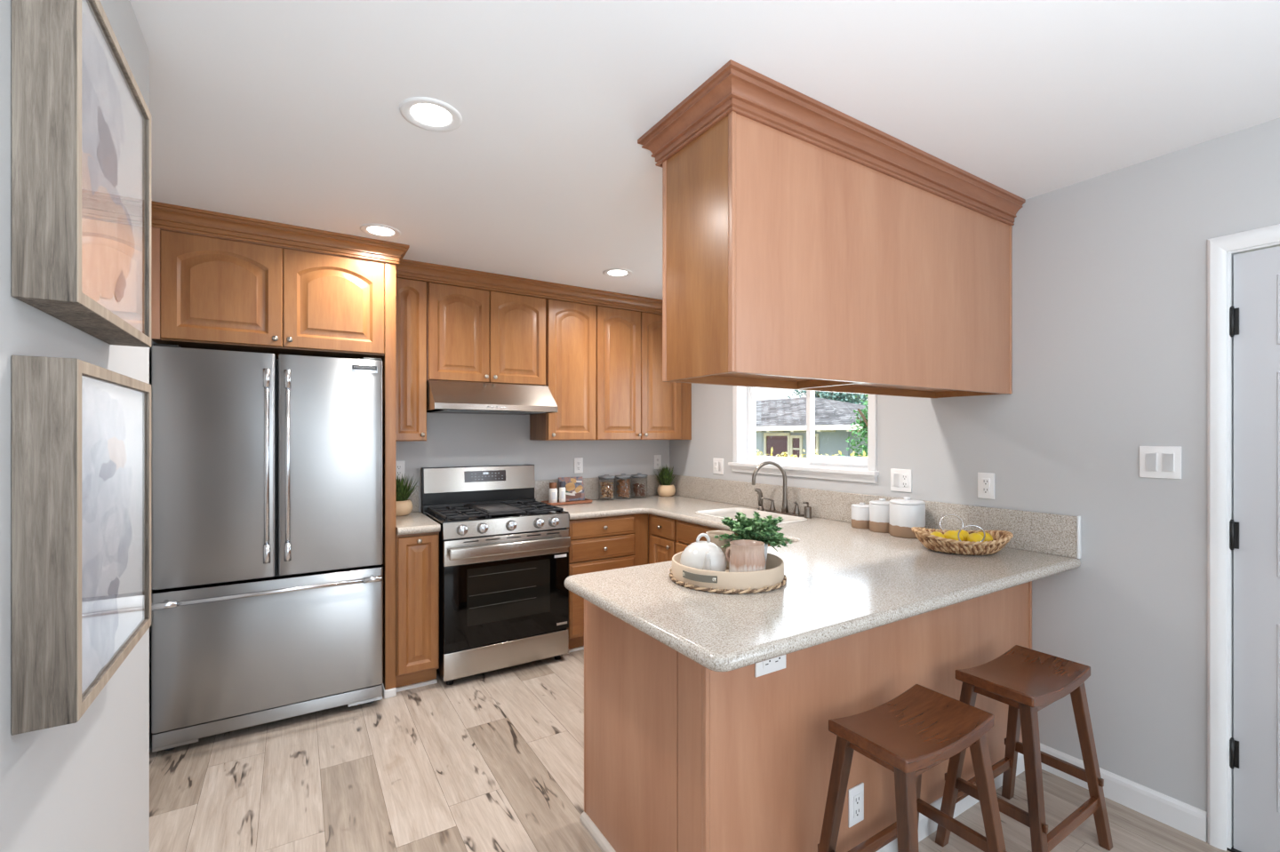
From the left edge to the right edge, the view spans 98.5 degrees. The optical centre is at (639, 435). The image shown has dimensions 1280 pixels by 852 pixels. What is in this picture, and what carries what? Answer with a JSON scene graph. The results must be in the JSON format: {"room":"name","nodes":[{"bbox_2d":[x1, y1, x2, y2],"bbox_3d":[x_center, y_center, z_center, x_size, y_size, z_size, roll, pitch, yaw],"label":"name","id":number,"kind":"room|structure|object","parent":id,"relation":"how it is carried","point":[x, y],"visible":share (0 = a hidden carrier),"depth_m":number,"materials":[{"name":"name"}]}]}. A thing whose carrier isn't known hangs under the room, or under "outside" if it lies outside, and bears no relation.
{"room":"kitchen","nodes":[
{"label":"kitchen","id":0,"kind":"room"},
{"bbox_2d":[0,0,149,851],"bbox_3d":[-0.564,0.194,0.167,0.120,2.440,3.009,0,0,-32],"label":"wall","id":1,"kind":"structure","parent":0,"point":[83,786],"depth_m":0.90,"materials":[{"name":"grey paint"}]},
{"bbox_2d":[11,355,151,735],"bbox_3d":[-0.959,0.150,0.974,0.066,0.521,0.479,0,0,-32],"label":"picture frame","id":2,"kind":"object","parent":1,"relation":"attached to","point":[81,430],"visible":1,"depth_m":0.79,"materials":[{"name":"grey wood"}]},
{"bbox_2d":[81,376,142,694],"bbox_3d":[-0.942,0.150,0.985,0.008,0.481,0.439,0,0,-32],"label":"print","id":3,"kind":"object","parent":2,"relation":"attached to","point":[111,405],"depth_m":0.96,"materials":[{"name":"grey paper"}]},
{"bbox_2d":[11,0,151,347],"bbox_3d":[-0.959,-0.442,0.974,0.066,0.503,0.479,0,0,-32],"label":"picture frame","id":4,"kind":"object","parent":1,"relation":"attached to","point":[81,117],"visible":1,"depth_m":0.81,"materials":[{"name":"grey wood"}]},
{"bbox_2d":[81,0,142,332],"bbox_3d":[-0.943,-0.442,0.984,0.006,0.463,0.439,0,0,-32],"label":"print","id":5,"kind":"object","parent":4,"relation":"attached to","point":[111,112],"depth_m":0.96,"materials":[{"name":"multicoloured paper"}]},
{"bbox_2d":[149,340,156,751],"bbox_3d":[-1.976,0.194,2.109,0.215,2.440,2.000,0,0,-32],"label":"wall","id":6,"kind":"structure","parent":0,"point":[152,341],"depth_m":2.48,"materials":[{"name":"grey paint"}]},
{"bbox_2d":[395,412,669,564],"bbox_3d":[-2.550,0.254,3.000,6.770,2.560,0.120,0,0,-32],"label":"wall","id":7,"kind":"structure","parent":0,"point":[452,439],"depth_m":3.96,"materials":[{"name":"grey paint"}]},
{"bbox_2d":[151,226,384,359],"bbox_3d":[-1.926,-0.691,2.947,0.958,0.520,0.629,0,0,-32],"label":"upper cabinet","id":8,"kind":"object","parent":7,"relation":"attached to","point":[208,292],"visible":0.94,"depth_m":2.69,"materials":[{"name":"brown wood"}]},
{"bbox_2d":[151,200,662,314],"bbox_3d":[-0.865,-0.977,3.402,3.241,0.098,0.326,0,0,-32],"label":"crown molding","id":9,"kind":"structure","parent":8,"relation":"attached to","point":[165,216],"depth_m":2.90,"materials":[{"name":"brown wood"}]},
{"bbox_2d":[395,461,404,479],"bbox_3d":[-1.552,0.224,3.549,0.072,0.118,0.009,0,0,-32],"label":"electrical outlet","id":10,"kind":"object","parent":7,"relation":"attached to","point":[399,465],"visible":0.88,"depth_m":3.55,"materials":[{"name":"white plastic"}]},
{"bbox_2d":[396,464,401,475],"bbox_3d":[-1.550,0.224,3.547,0.033,0.068,0.004,0,0,-32],"label":"receptacle","id":11,"kind":"object","parent":10,"relation":"attached to","point":[398,467],"depth_m":3.55,"materials":[{"name":"grey plastic"}]},
{"bbox_2d":[395,277,426,441],"bbox_3d":[-1.452,-0.458,3.402,0.212,0.987,0.359,0,0,-32],"label":"upper cabinet","id":12,"kind":"object","parent":7,"relation":"attached to","point":[411,295],"visible":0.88,"depth_m":3.29,"materials":[{"name":"brown wood"}]},
{"bbox_2d":[407,486,418,511],"bbox_3d":[-1.539,0.414,3.548,0.220,0.166,0.020,0,0,-32],"label":"backsplash","id":13,"kind":"structure","parent":7,"relation":"attached to","point":[414,499],"depth_m":3.59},
{"bbox_2d":[426,281,545,386],"bbox_3d":[-1.035,-0.642,3.664,0.770,0.617,0.359,0,0,-32],"label":"upper cabinet","id":14,"kind":"object","parent":7,"relation":"attached to","point":[474,335],"visible":0.98,"depth_m":3.51,"materials":[{"name":"brown wood"}]},
{"bbox_2d":[426,380,557,415],"bbox_3d":[-0.992,-0.238,3.596,0.766,0.186,0.503,0,0,-32],"label":"range hood","id":15,"kind":"object","parent":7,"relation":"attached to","point":[442,396],"visible":0.99,"depth_m":3.42,"materials":[{"name":"silver metal"}]},
{"bbox_2d":[529,298,595,440],"bbox_3d":[-0.547,-0.458,3.969,0.376,0.987,0.359,0,0,-32],"label":"upper cabinet","id":16,"kind":"object","parent":7,"relation":"attached to","point":[570,326],"visible":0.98,"depth_m":3.84,"materials":[{"name":"brown wood"}]},
{"bbox_2d":[574,457,583,473],"bbox_3d":[-0.471,0.232,4.226,0.072,0.118,0.009,0,0,-32],"label":"electrical outlet","id":17,"kind":"object","parent":7,"relation":"attached to","point":[578,461],"visible":1,"depth_m":4.22,"materials":[{"name":"white plastic"}]},
{"bbox_2d":[576,461,580,470],"bbox_3d":[-0.470,0.232,4.224,0.033,0.068,0.004,0,0,-32],"label":"receptacle","id":18,"kind":"object","parent":17,"relation":"attached to","point":[578,462],"depth_m":4.22,"materials":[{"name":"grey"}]},
{"bbox_2d":[534,474,660,502],"bbox_3d":[-0.272,0.414,4.341,1.198,0.166,0.020,0,0,-32],"label":"backsplash","id":19,"kind":"structure","parent":7,"relation":"attached to","point":[592,487],"depth_m":4.30,"materials":[{"name":"beige stone"}]},
{"bbox_2d":[595,305,691,440],"bbox_3d":[-0.021,-0.458,4.298,0.862,0.987,0.359,0,0,-32],"label":"upper cabinet","id":20,"kind":"object","parent":7,"relation":"attached to","point":[633,402],"visible":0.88,"depth_m":4.12,"materials":[{"name":"brown wood"}]},
{"bbox_2d":[653,455,661,469],"bbox_3d":[0.146,0.224,4.612,0.072,0.118,0.009,0,0,-32],"label":"electrical outlet","id":21,"kind":"object","parent":7,"relation":"attached to","point":[657,459],"visible":1,"depth_m":4.61,"materials":[{"name":"white plastic"}]},
{"bbox_2d":[656,457,659,466],"bbox_3d":[0.147,0.224,4.610,0.033,0.068,0.004,0,0,-32],"label":"receptacle","id":22,"kind":"object","parent":21,"relation":"attached to","point":[657,459],"depth_m":4.61,"materials":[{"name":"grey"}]},
{"bbox_2d":[656,484,675,496],"bbox_3d":[0.215,0.452,4.507,0.150,0.093,0.150,0,0,-32],"label":"pot","id":23,"kind":"object","parent":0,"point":[663,490],"depth_m":4.45,"materials":[{"name":"beige ceramic"}]},
{"bbox_2d":[149,649,1230,851],"bbox_3d":[-0.364,1.474,-0.510,6.550,0.120,8.150,0,0,-32],"label":"floor","id":24,"kind":"structure","parent":0,"point":[492,761],"depth_m":2.23,"materials":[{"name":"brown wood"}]},
{"bbox_2d":[151,344,383,752],"bbox_3d":[-1.883,0.506,2.877,0.918,1.815,0.736,0,0,-32],"label":"refrigerator","id":25,"kind":"object","parent":24,"relation":"on","point":[267,471],"visible":1,"depth_m":2.59,"materials":[{"name":"grey metal"}]},
{"bbox_2d":[380,262,396,699],"bbox_3d":[-1.504,0.232,3.225,0.062,2.365,0.604,0,0,-32],"label":"end panel","id":26,"kind":"object","parent":24,"relation":"on","point":[388,565],"visible":0.46,"depth_m":2.98,"materials":[{"name":"brown wood"}]},
{"bbox_2d":[395,531,439,692],"bbox_3d":[-1.372,0.977,3.281,0.220,0.875,0.651,0,0,-32],"label":"base cabinet","id":27,"kind":"object","parent":24,"relation":"on","point":[417,556],"visible":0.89,"depth_m":3.03,"materials":[{"name":"brown wood"}]},
{"bbox_2d":[395,512,440,535],"bbox_3d":[-1.373,0.518,3.282,0.220,0.040,0.648,0,0,-32],"label":"countertop","id":28,"kind":"structure","parent":27,"relation":"on","point":[415,523],"depth_m":3.07,"materials":[{"name":"beige stone"}]},
{"bbox_2d":[395,474,419,516],"bbox_3d":[-1.473,0.366,3.437,0.189,0.264,0.216,0,0,-32],"label":"potted grass","id":29,"kind":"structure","parent":28,"relation":"on","point":[404,506],"depth_m":3.40,"materials":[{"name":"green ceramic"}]},
{"bbox_2d":[395,499,412,516],"bbox_3d":[-1.498,0.452,3.441,0.150,0.093,0.150,0,0,-32],"label":"pot","id":30,"kind":"object","parent":29,"relation":"on","point":[403,507],"depth_m":3.39,"materials":[{"name":"beige ceramic"}]},
{"bbox_2d":[421,464,570,685],"bbox_3d":[-0.918,0.812,3.500,0.762,1.203,0.705,0,0,-32],"label":"gas range","id":31,"kind":"object","parent":24,"relation":"on","point":[504,552],"visible":1,"depth_m":3.29,"materials":[{"name":"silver metal"}]},
{"bbox_2d":[423,504,568,526],"bbox_3d":[-0.920,0.495,3.504,0.762,0.026,0.565,0,0,-32],"label":"cooktop","id":32,"kind":"object","parent":31,"relation":"in","point":[466,515],"depth_m":3.34,"materials":[{"name":"black metal"}]},
{"bbox_2d":[437,525,570,685],"bbox_3d":[-0.918,0.962,3.500,0.756,0.905,0.705,0,0,-32],"label":"oven","id":33,"kind":"object","parent":31,"relation":"in","point":[504,596],"depth_m":3.22,"materials":[{"name":"black metal"}]},
{"bbox_2d":[566,513,647,653],"bbox_3d":[-0.349,0.977,3.921,0.618,0.875,0.651,0,0,-32],"label":"base cabinet","id":34,"kind":"object","parent":24,"relation":"on","point":[599,544],"visible":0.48,"depth_m":3.63,"materials":[{"name":"brown wood"}]},
{"bbox_2d":[648,514,678,564],"bbox_3d":[0.383,0.977,3.852,0.651,0.875,0.344,0,0,-32],"label":"base cabinet","id":35,"kind":"object","parent":24,"relation":"on","point":[662,531],"visible":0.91,"depth_m":3.68,"materials":[{"name":"brown wood"}]},
{"bbox_2d":[675,520,778,553],"bbox_3d":[0.717,0.977,3.318,0.651,0.875,0.912,0,0,-32],"label":"base cabinet","id":36,"kind":"object","parent":24,"relation":"on","point":[687,533],"visible":0.02,"depth_m":3.44,"materials":[{"name":"brown wood"}]},
{"bbox_2d":[579,581,1031,851],"bbox_3d":[0.730,0.977,2.208,1.808,0.875,0.749,0,0,-32],"label":"base cabinet","id":37,"kind":"object","parent":24,"relation":"on","point":[681,755],"visible":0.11,"depth_m":1.70,"materials":[{"name":"brown wood"}]},
{"bbox_2d":[754,655,785,677],"bbox_3d":[0.369,0.632,1.552,0.118,0.072,0.009,0,0,-32],"label":"electrical outlet","id":38,"kind":"object","parent":37,"relation":"attached to","point":[779,663],"visible":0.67,"depth_m":1.55,"materials":[{"name":"white plastic"}]},
{"bbox_2d":[762,656,780,669],"bbox_3d":[0.370,0.632,1.550,0.068,0.033,0.004,0,0,-32],"label":"receptacle","id":39,"kind":"object","parent":38,"relation":"attached to","point":[774,663],"depth_m":1.55,"materials":[{"name":"grey plastic"}]},
{"bbox_2d":[554,495,1080,671],"bbox_3d":[0.211,0.518,2.950,1.900,0.040,2.890,0,0,-32],"label":"countertop","id":40,"kind":"structure","parent":37,"relation":"on","point":[844,580],"depth_m":1.80,"materials":[{"name":"beige stone"}]},
{"bbox_2d":[541,498,592,505],"bbox_3d":[-0.533,0.487,4.025,0.360,0.022,0.170,0,0,-32],"label":"serving tray","id":41,"kind":"object","parent":40,"relation":"on","point":[586,501],"visible":0.73,"depth_m":3.97,"materials":[{"name":"brown wood"}]},
{"bbox_2d":[548,482,557,503],"bbox_3d":[-0.622,0.414,3.949,0.062,0.148,0.062,0,0,-32],"label":"spice jar","id":42,"kind":"object","parent":41,"relation":"on","point":[553,491],"visible":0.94,"depth_m":3.92,"materials":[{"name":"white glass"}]},
{"bbox_2d":[559,481,565,503],"bbox_3d":[-0.558,0.410,3.964,0.048,0.155,0.048,0,0,-32],"label":"spice jar","id":43,"kind":"object","parent":41,"relation":"on","point":[562,484],"visible":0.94,"depth_m":3.94,"materials":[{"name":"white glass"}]},
{"bbox_2d":[558,476,584,501],"bbox_3d":[-0.508,0.398,4.098,0.196,0.174,0.050,0,0,-32],"label":"cookbook","id":44,"kind":"object","parent":41,"relation":"on","point":[574,489],"visible":0.8,"depth_m":4.10,"materials":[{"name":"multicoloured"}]},
{"bbox_2d":[598,474,615,500],"bbox_3d":[-0.256,0.398,4.243,0.132,0.196,0.132,0,0,-32],"label":"storage jar","id":45,"kind":"object","parent":40,"relation":"on","point":[610,492],"visible":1,"depth_m":4.22,"materials":[{"name":"clear glass"}]},
{"bbox_2d":[615,473,631,499],"bbox_3d":[-0.131,0.398,4.321,0.132,0.196,0.132,0,0,-32],"label":"storage jar","id":46,"kind":"object","parent":40,"relation":"on","point":[622,476],"visible":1,"depth_m":4.30,"materials":[{"name":"clear glass"}]},
{"bbox_2d":[631,472,647,497],"bbox_3d":[-0.005,0.398,4.400,0.132,0.196,0.132,0,0,-32],"label":"storage jar","id":47,"kind":"object","parent":40,"relation":"on","point":[639,475],"visible":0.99,"depth_m":4.38,"materials":[{"name":"clear glass"}]},
{"bbox_2d":[654,464,675,496],"bbox_3d":[0.200,0.365,4.478,0.208,0.265,0.215,0,0,-32],"label":"potted cactus","id":48,"kind":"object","parent":40,"relation":"on","point":[665,489],"depth_m":4.46,"materials":[{"name":"beige ceramic"}]},
{"bbox_2d":[669,551,787,594],"bbox_3d":[0.303,0.464,1.922,0.406,0.067,0.406,0,0,-32],"label":"round tray","id":49,"kind":"object","parent":40,"relation":"on","point":[773,578],"visible":0.73,"depth_m":1.75,"materials":[{"name":"beige wood"}]},
{"bbox_2d":[680,533,727,571],"bbox_3d":[0.214,0.410,1.883,0.159,0.151,0.166,0,0,40],"label":"cloche","id":50,"kind":"object","parent":49,"relation":"on","point":[706,556],"visible":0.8,"depth_m":1.83,"materials":[{"name":"white ceramic"}]},
{"bbox_2d":[705,530,734,568],"bbox_3d":[0.295,0.422,2.035,0.104,0.126,0.104,0,0,-32],"label":"cup","id":51,"kind":"object","parent":49,"relation":"on","point":[711,534],"visible":0.34,"depth_m":2.00,"materials":[{"name":"beige ceramic"}]},
{"bbox_2d":[725,539,765,572],"bbox_3d":[0.355,0.421,1.831,0.118,0.128,0.118,0,0,-10],"label":"cup","id":52,"kind":"object","parent":49,"relation":"on","point":[746,556],"visible":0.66,"depth_m":1.79,"materials":[{"name":"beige ceramic"}]},
{"bbox_2d":[713,512,791,569],"bbox_3d":[0.417,0.381,1.986,0.252,0.208,0.299,0,0,22],"label":"leafy plant","id":53,"kind":"object","parent":52,"relation":"in","point":[753,529],"visible":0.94,"depth_m":1.94,"materials":[{"name":"green plant"}]},
{"bbox_2d":[695,507,807,524],"bbox_3d":[0.666,0.584,3.385,0.424,0.189,0.644,0,0,-32],"label":"sink","id":54,"kind":"object","parent":40,"relation":"in","point":[731,512],"visible":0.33,"depth_m":3.58,"materials":[{"name":"white ceramic"}]},
{"bbox_2d":[754,488,764,511],"bbox_3d":[0.794,0.423,3.653,0.063,0.149,0.045,0,0,-32],"label":"sprayer","id":55,"kind":"object","parent":40,"relation":"on","point":[758,491],"visible":0.98,"depth_m":3.65,"materials":[{"name":"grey metal"}]},
{"bbox_2d":[752,461,804,517],"bbox_3d":[0.835,0.328,3.437,0.232,0.338,0.282,0,0,-32],"label":"faucet","id":56,"kind":"object","parent":40,"relation":"on","point":[785,509],"visible":0.98,"depth_m":3.46,"materials":[{"name":"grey metal"}]},
{"bbox_2d":[802,502,811,518],"bbox_3d":[1.010,0.449,3.324,0.050,0.098,0.050,0,0,31],"label":"soap dispenser","id":57,"kind":"object","parent":40,"relation":"on","point":[807,509],"visible":0.99,"depth_m":3.31,"materials":[{"name":"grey metal"}]},
{"bbox_2d":[851,503,869,528],"bbox_3d":[1.203,0.431,2.980,0.114,0.134,0.114,0,0,-32],"label":"canister","id":58,"kind":"object","parent":40,"relation":"on","point":[860,512],"visible":0.84,"depth_m":2.94,"materials":[{"name":"ceramic"}]},
{"bbox_2d":[869,498,889,533],"bbox_3d":[1.260,0.413,2.870,0.126,0.169,0.126,0,0,-32],"label":"canister","id":59,"kind":"object","parent":40,"relation":"on","point":[879,510],"visible":0.79,"depth_m":2.82,"materials":[{"name":"ceramic"}]},
{"bbox_2d":[889,496,925,538],"bbox_3d":[1.323,0.402,2.732,0.160,0.193,0.160,0,0,-32],"label":"canister","id":60,"kind":"object","parent":40,"relation":"on","point":[906,514],"visible":0.98,"depth_m":2.67,"materials":[{"name":"ceramic"}]},
{"bbox_2d":[911,514,1013,555],"bbox_3d":[1.379,0.428,2.373,0.366,0.135,0.314,0,0,43],"label":"wicker basket","id":61,"kind":"object","parent":40,"relation":"on","point":[1001,539],"visible":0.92,"depth_m":2.28,"materials":[{"name":"brown wicker"}]},
{"bbox_2d":[930,531,944,538],"bbox_3d":[1.278,0.446,2.374,0.073,0.063,0.068,0,0,-32],"label":"lemon","id":62,"kind":"object","parent":61,"relation":"in","point":[935,533],"visible":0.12,"depth_m":2.35,"materials":[{"name":"yellow food"}]},
{"bbox_2d":[943,530,964,541],"bbox_3d":[1.347,0.442,2.372,0.068,0.064,0.072,0,0,-32],"label":"lemon","id":63,"kind":"object","parent":61,"relation":"in","point":[952,535],"visible":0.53,"depth_m":2.35,"materials":[{"name":"yellow food"}]},
{"bbox_2d":[955,529,969,541],"bbox_3d":[1.408,0.446,2.417,0.065,0.064,0.078,0,0,-32],"label":"lemon","id":64,"kind":"object","parent":61,"relation":"in","point":[964,533],"visible":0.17,"depth_m":2.39,"materials":[{"name":"yellow food"}]},
{"bbox_2d":[967,533,984,542],"bbox_3d":[1.409,0.442,2.315,0.070,0.064,0.069,0,0,-32],"label":"lemon","id":65,"kind":"object","parent":61,"relation":"in","point":[972,537],"visible":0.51,"depth_m":2.30,"materials":[{"name":"yellow food"}]},
{"bbox_2d":[976,531,992,541],"bbox_3d":[1.472,0.446,2.366,0.071,0.062,0.069,0,0,22],"label":"lemon","id":66,"kind":"object","parent":61,"relation":"in","point":[988,537],"visible":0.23,"depth_m":2.34,"materials":[{"name":"yellow food"}]},
{"bbox_2d":[848,783,863,828],"bbox_3d":[0.687,1.174,1.751,0.072,0.118,0.009,0,0,-32],"label":"electrical outlet","id":67,"kind":"object","parent":37,"relation":"attached to","point":[855,795],"visible":1,"depth_m":1.74,"materials":[{"name":"white plastic"}]},
{"bbox_2d":[853,792,860,818],"bbox_3d":[0.688,1.174,1.749,0.033,0.068,0.004,0,0,-32],"label":"receptacle","id":68,"kind":"object","parent":67,"relation":"attached to","point":[856,796],"depth_m":1.75,"materials":[{"name":"white plastic"}]},
{"bbox_2d":[817,684,1007,851],"bbox_3d":[0.775,1.109,1.572,0.498,0.611,0.339,0,0,-32],"label":"stool","id":69,"kind":"object","parent":24,"relation":"on","point":[922,728],"visible":1,"depth_m":1.55,"materials":[{"name":"brown wood"}]},
{"bbox_2d":[935,645,1112,851],"bbox_3d":[1.323,1.109,1.903,0.498,0.611,0.339,0,0,-32],"label":"stool","id":70,"kind":"object","parent":24,"relation":"on","point":[1028,681],"visible":0.99,"depth_m":1.88,"materials":[{"name":"brown wood"}]},
{"bbox_2d":[129,0,1279,299],"bbox_3d":[-0.361,-1.086,-0.496,6.770,0.120,8.370,0,0,-32],"label":"ceiling","id":71,"kind":"structure","parent":0,"point":[280,111],"depth_m":1.67,"materials":[{"name":"white paint"}]},
{"bbox_2d":[360,224,400,238],"bbox_3d":[-1.301,-1.023,2.768,0.188,0.006,0.188,0,0,-32],"label":"recessed light","id":72,"kind":"object","parent":71,"relation":"in","point":[378,230],"visible":1,"depth_m":2.76,"materials":[{"name":"white paint"}]},
{"bbox_2d":[399,96,462,132],"bbox_3d":[-0.668,-1.023,1.766,0.188,0.006,0.188,0,0,-32],"label":"recessed light","id":73,"kind":"object","parent":71,"relation":"in","point":[425,116],"visible":1,"depth_m":1.76,"materials":[{"name":"white paint"}]},
{"bbox_2d":[602,268,632,277],"bbox_3d":[-0.141,-1.023,3.482,0.188,0.006,0.188,0,0,-32],"label":"recessed light","id":74,"kind":"object","parent":71,"relation":"in","point":[612,272],"visible":1,"depth_m":3.48,"materials":[{"name":"white paint"}]},
{"bbox_2d":[637,59,1025,399],"bbox_3d":[0.834,-0.604,2.156,1.686,0.842,0.483,0,0,-32],"label":"upper cabinet","id":75,"kind":"object","parent":71,"relation":"hanging from","point":[807,245],"visible":1,"depth_m":1.82,"materials":[{"name":"brown wood"}]},
{"bbox_2d":[669,117,1279,812],"bbox_3d":[2.489,0.254,1.217,0.120,2.560,8.250,0,0,-32],"label":"wall","id":76,"kind":"structure","parent":0,"point":[1109,270],"depth_m":2.15,"materials":[{"name":"grey paint"}]},
{"bbox_2d":[712,458,723,474],"bbox_3d":[0.585,0.232,4.134,0.012,0.118,0.116,0,0,-32],"label":"electrical outlet","id":77,"kind":"object","parent":76,"relation":"attached to","point":[717,463],"visible":1,"depth_m":4.13,"materials":[{"name":"white plastic"}]},
{"bbox_2d":[714,461,717,471],"bbox_3d":[0.573,0.232,4.154,0.004,0.068,0.033,0,0,-32],"label":"receptacle","id":78,"kind":"object","parent":77,"relation":"attached to","point":[716,462],"depth_m":4.15,"materials":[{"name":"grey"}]},
{"bbox_2d":[728,385,879,483],"bbox_3d":[1.018,-0.215,3.529,0.158,0.952,1.190,0,0,-32],"label":"window","id":79,"kind":"structure","parent":76,"relation":"in","point":[745,460],"depth_m":3.52,"materials":[{"name":"white plastic"}]},
{"bbox_2d":[669,474,1077,558],"bbox_3d":[1.006,0.413,3.452,0.020,0.168,2.883,0,0,-32],"label":"backsplash","id":80,"kind":"structure","parent":76,"relation":"attached to","point":[1034,532],"depth_m":2.73,"materials":[{"name":"beige stone"}]},
{"bbox_2d":[890,468,911,492],"bbox_3d":[1.365,0.236,2.888,0.012,0.118,0.116,0,0,-32],"label":"electrical outlet","id":81,"kind":"object","parent":76,"relation":"attached to","point":[900,479],"visible":1,"depth_m":2.88,"materials":[{"name":"white plastic"}]},
{"bbox_2d":[901,473,907,487],"bbox_3d":[1.377,0.236,2.869,0.004,0.068,0.033,0,0,-32],"label":"receptacle","id":82,"kind":"object","parent":81,"relation":"attached to","point":[904,476],"depth_m":2.87,"materials":[{"name":"grey plastic"}]},
{"bbox_2d":[977,472,994,499],"bbox_3d":[1.589,0.232,2.533,0.009,0.118,0.072,0,0,-32],"label":"electrical outlet","id":83,"kind":"object","parent":76,"relation":"attached to","point":[986,481],"visible":1,"depth_m":2.53,"materials":[{"name":"white plastic"}]},
{"bbox_2d":[982,478,989,493],"bbox_3d":[1.588,0.232,2.532,0.004,0.068,0.033,0,0,-32],"label":"receptacle","id":84,"kind":"object","parent":83,"relation":"attached to","point":[985,481],"depth_m":2.53,"materials":[{"name":"grey plastic"}]},
{"bbox_2d":[1077,516,1080,559],"bbox_3d":[1.772,0.412,2.226,0.022,0.172,0.008,0,0,-32],"label":"trim","id":85,"kind":"structure","parent":76,"relation":"attached to","point":[1078,517],"depth_m":2.22,"materials":[{"name":"white paint"}]},
{"bbox_2d":[1040,744,1207,842],"bbox_3d":[1.833,1.364,2.140,0.014,0.100,0.520,0,0,-32],"label":"baseboard","id":86,"kind":"structure","parent":76,"relation":"attached to","point":[1187,819],"depth_m":2.05,"materials":[{"name":"white paint"}]},
{"bbox_2d":[1139,446,1181,479],"bbox_3d":[1.906,0.099,2.024,0.012,0.118,0.116,0,0,-32],"label":"light switch","id":87,"kind":"object","parent":76,"relation":"attached to","point":[1164,462],"visible":1,"depth_m":2.02,"materials":[{"name":"white plastic"}]},
{"bbox_2d":[1207,224,1279,851],"bbox_3d":[2.265,0.366,1.558,0.139,2.096,0.920,0,0,-32],"label":"trim","id":88,"kind":"structure","parent":76,"relation":"attached to","point":[1221,251],"depth_m":1.88,"materials":[{"name":"white paint"}]},
{"bbox_2d":[1226,246,1279,851],"bbox_3d":[2.235,0.400,1.542,0.167,2.029,0.830,0,0,-32],"label":"door","id":89,"kind":"structure","parent":76,"relation":"in","point":[1254,316],"depth_m":1.83,"materials":[{"name":"grey paint"}]},
{"label":"outside","id":90,"kind":"structure","parent":0,"visible":0},
{"bbox_3d":[13.019,2.014,12.675,29.870,0.100,32.000,0,0,-32],"label":"ground","id":91,"kind":"structure","parent":90,"visible":0},
{"bbox_2d":[755,397,867,457],"bbox_3d":[3.902,0.409,18.194,5.670,3.110,11.970,0,0,-32],"label":"neighbor house","id":92,"kind":"structure","parent":91,"relation":"on","point":[780,424],"depth_m":13.96,"materials":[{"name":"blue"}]},
{"bbox_2d":[755,447,867,457],"bbox_3d":[2.662,1.091,10.873,1.006,1.746,7.292,0,0,-32],"label":"hedge","id":93,"kind":"object","parent":91,"relation":"on","point":[772,450],"visible":0.02,"depth_m":10.27,"materials":[{"name":"green plant"}]},
{"bbox_2d":[785,389,867,405],"bbox_3d":[8.495,-0.881,24.180,3.701,5.698,4.419,0,0,31],"label":"leafy tree","id":94,"kind":"object","parent":91,"relation":"on","point":[846,397],"visible":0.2,"depth_m":23.03,"materials":[{"name":"green plant"}]},
{"bbox_2d":[840,394,867,457],"bbox_3d":[4.814,0.489,10.539,1.461,2.964,1.549,0,0,-10],"label":"leafy tree","id":95,"kind":"object","parent":91,"relation":"on","point":[863,423],"visible":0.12,"depth_m":10.74,"materials":[{"name":"green plant"}]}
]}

